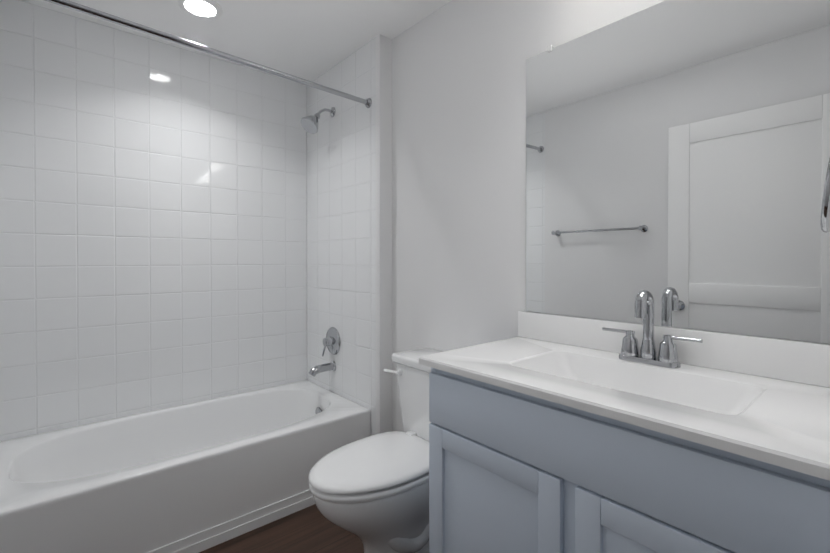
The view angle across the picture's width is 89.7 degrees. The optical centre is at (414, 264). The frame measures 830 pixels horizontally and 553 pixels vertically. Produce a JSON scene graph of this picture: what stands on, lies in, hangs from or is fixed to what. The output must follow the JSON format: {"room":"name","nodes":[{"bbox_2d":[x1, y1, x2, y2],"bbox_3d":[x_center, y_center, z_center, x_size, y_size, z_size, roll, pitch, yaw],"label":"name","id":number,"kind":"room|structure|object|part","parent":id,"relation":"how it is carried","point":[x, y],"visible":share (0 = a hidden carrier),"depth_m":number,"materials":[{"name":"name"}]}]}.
{"room":"bathroom","nodes":[
{"label":"bathroom","id":0,"kind":"room"},
{"bbox_2d":[21,0,450,80],"bbox_3d":[-0.451,-1.230,1.400,2.006,0.050,2.950,0,1,-41],"label":"ceiling","id":1,"kind":"structure","parent":0,"point":[310,40],"depth_m":2.11,"materials":[{"name":"white paint"}]},
{"bbox_2d":[177,0,222,18],"bbox_3d":[-1.007,-1.204,1.958,0.190,0.010,0.190,0,1,-41],"label":"recessed light","id":2,"kind":"object","parent":1,"relation":"in","point":[200,7],"depth_m":1.96,"materials":[{"name":"white"}]},
{"bbox_2d":[199,504,363,552],"bbox_3d":[0.032,1.215,0.861,2.006,0.050,4.430,0,1,-41],"label":"floor","id":3,"kind":"structure","parent":0,"point":[311,529],"depth_m":1.80,"materials":[{"name":"brown wood"}]},
{"bbox_2d":[0,380,369,552],"bbox_3d":[-1.062,0.987,2.064,1.520,0.385,0.771,0,1,-41],"label":"bathtub","id":4,"kind":"object","parent":3,"relation":"on","point":[197,477],"visible":1,"depth_m":1.84,"materials":[{"name":"white ceramic"}]},
{"bbox_2d":[308,347,443,552],"bbox_3d":[-0.088,0.795,1.667,0.718,0.775,0.438,0,1,-41],"label":"toilet","id":5,"kind":"object","parent":3,"relation":"on","point":[371,492],"visible":0.65,"depth_m":1.52,"materials":[{"name":"white ceramic"}]},
{"bbox_3d":[-0.151,0.747,1.593,0.527,0.029,0.378,0,1,-41],"label":"lid","id":6,"kind":"part","parent":5,"relation":"part of","materials":[{"name":"white plastic"}]},
{"bbox_3d":[-0.149,0.778,1.595,0.530,0.020,0.380,0,1,-41],"label":"seat","id":7,"kind":"part","parent":5,"relation":"part of","materials":[{"name":"white plastic"}]},
{"bbox_3d":[-0.117,0.987,1.625,0.590,0.392,0.362,0,1,-41],"label":"bowl","id":8,"kind":"part","parent":5,"relation":"part of","materials":[{"name":"white ceramic"}]},
{"bbox_3d":[-0.101,0.481,1.877,0.029,0.030,0.098,0,1,-41],"label":"lever","id":9,"kind":"part","parent":5,"relation":"part of","materials":[{"name":"silver metal"}]},
{"bbox_3d":[0.109,0.618,1.817,0.208,0.342,0.387,0,1,-41],"label":"tank","id":10,"kind":"part","parent":5,"relation":"part of","materials":[{"name":"white ceramic"}]},
{"bbox_3d":[0.108,0.426,1.814,0.226,0.040,0.410,0,1,-41],"label":"tank lid","id":11,"kind":"part","parent":5,"relation":"part of","materials":[{"name":"white ceramic"}]},
{"bbox_2d":[419,290,829,552],"bbox_3d":[0.525,0.631,1.104,0.534,1.113,0.954,0,1,-41],"label":"bathroom vanity","id":12,"kind":"object","parent":3,"relation":"on","point":[550,433],"visible":1,"depth_m":0.97,"materials":[{"name":"blue paint"}]},
{"bbox_3d":[0.348,0.783,0.941,0.018,0.583,0.912,0,1,-41],"label":"door","id":13,"kind":"part","parent":12,"relation":"part of","materials":[{"name":"blue paint"}]},
{"bbox_2d":[419,337,829,480],"bbox_3d":[0.525,0.356,1.102,0.534,0.137,0.954,0,1,-41],"label":"countertop","id":14,"kind":"structure","parent":12,"relation":"on","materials":[{"name":"white stone"}]},
{"bbox_2d":[602,290,702,367],"bbox_3d":[0.661,0.180,1.197,0.100,0.212,0.266,0,1,-41],"label":"faucet","id":15,"kind":"object","parent":14,"relation":"on","point":[630,356],"depth_m":1.20,"materials":[{"name":"silver metal"}]},
{"bbox_3d":[0.348,0.410,0.938,0.018,0.151,0.912,0,1,-41],"label":"panel","id":16,"kind":"part","parent":12,"relation":"part of","materials":[{"name":"blue paint"}]},
{"bbox_2d":[376,34,391,433],"bbox_3d":[-0.167,-0.017,2.248,0.082,2.390,0.035,0,1,-41],"label":"wall","id":17,"kind":"structure","parent":0,"point":[383,227],"depth_m":2.23,"materials":[{"name":"white paint"}]},
{"bbox_2d":[392,0,826,431],"bbox_3d":[0.267,-0.014,1.899,0.120,2.390,2.750,0,1,-41],"label":"wall","id":18,"kind":"structure","parent":0,"point":[458,174],"depth_m":1.85,"materials":[{"name":"white paint"}]},
{"bbox_2d":[0,0,306,440],"bbox_3d":[-1.324,-0.019,2.421,2.006,2.390,0.120,0,1,-41],"label":"wall tile","id":19,"kind":"structure","parent":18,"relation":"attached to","point":[153,225],"depth_m":2.21,"materials":[{"name":"white tile"}]},
{"bbox_2d":[306,37,375,435],"bbox_3d":[-0.443,-0.020,2.567,0.082,2.390,0.810,0,1,-41],"label":"wall tile","id":20,"kind":"structure","parent":18,"relation":"attached to","point":[341,221],"depth_m":2.47,"materials":[{"name":"white tile"}]},
{"bbox_2d":[301,107,335,133],"bbox_3d":[-0.577,-0.871,2.491,0.210,0.188,0.113,0,1,-41],"label":"shower head","id":21,"kind":"object","parent":20,"relation":"attached to","point":[310,124],"visible":1,"depth_m":2.46},
{"bbox_2d":[308,361,335,376],"bbox_3d":[-0.567,0.636,2.525,0.167,0.076,0.064,0,1,-41],"label":"tub spout","id":22,"kind":"object","parent":20,"relation":"attached to","point":[320,368],"visible":1,"depth_m":2.51,"materials":[{"name":"silver metal"}]},
{"bbox_2d":[322,327,340,355],"bbox_3d":[-0.528,0.481,2.558,0.063,0.181,0.170,0,1,-41],"label":"shower valve","id":23,"kind":"object","parent":20,"relation":"attached to","point":[331,341],"visible":1,"depth_m":2.54,"materials":[{"name":"silver metal"}]},
{"bbox_2d":[518,311,829,387],"bbox_3d":[0.719,0.236,1.269,0.020,0.100,0.954,0,1,-41],"label":"backsplash","id":24,"kind":"structure","parent":18,"relation":"attached to","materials":[{"name":"white stone"}]},
{"bbox_2d":[526,0,829,343],"bbox_3d":[0.725,-0.299,1.269,0.005,0.968,0.902,0,1,-41],"label":"mirror","id":25,"kind":"object","parent":18,"relation":"attached to","point":[677,156],"visible":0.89,"depth_m":1.20,"materials":[{"name":"clear glass"}]},
{"bbox_2d":[548,45,552,51],"bbox_3d":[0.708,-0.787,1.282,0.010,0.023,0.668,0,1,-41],"label":"mirror clip","id":26,"kind":"object","parent":25,"relation":"attached to","point":[550,47],"visible":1,"depth_m":1.52,"materials":[{"name":"white plastic"}]},
{"bbox_3d":[0.831,-0.003,0.649,0.660,2.390,0.120,0,1,-41],"label":"wall","id":27,"kind":"structure","parent":0,"visible":0},
{"bbox_2d":[820,158,829,232],"bbox_3d":[0.706,-0.152,0.670,0.133,0.200,0.075,0,1,-41],"label":"towel ring","id":28,"kind":"object","parent":27,"relation":"attached to","point":[825,218],"visible":1,"depth_m":0.66,"materials":[{"name":"silver metal"}]},
{"bbox_3d":[-1.682,-0.011,1.515,0.120,2.390,0.784,0,1,-41],"label":"wall tiles","id":29,"kind":"structure","parent":0,"visible":0},
{"bbox_2d":[45,0,371,107],"bbox_3d":[-0.827,-0.893,1.776,1.523,0.094,0.054,0,1,-41],"label":"curtain rod","id":30,"kind":"object","parent":29,"relation":"attached to","point":[367,102],"visible":0.98,"depth_m":1.71,"materials":[{"name":"silver metal"}]}
]}

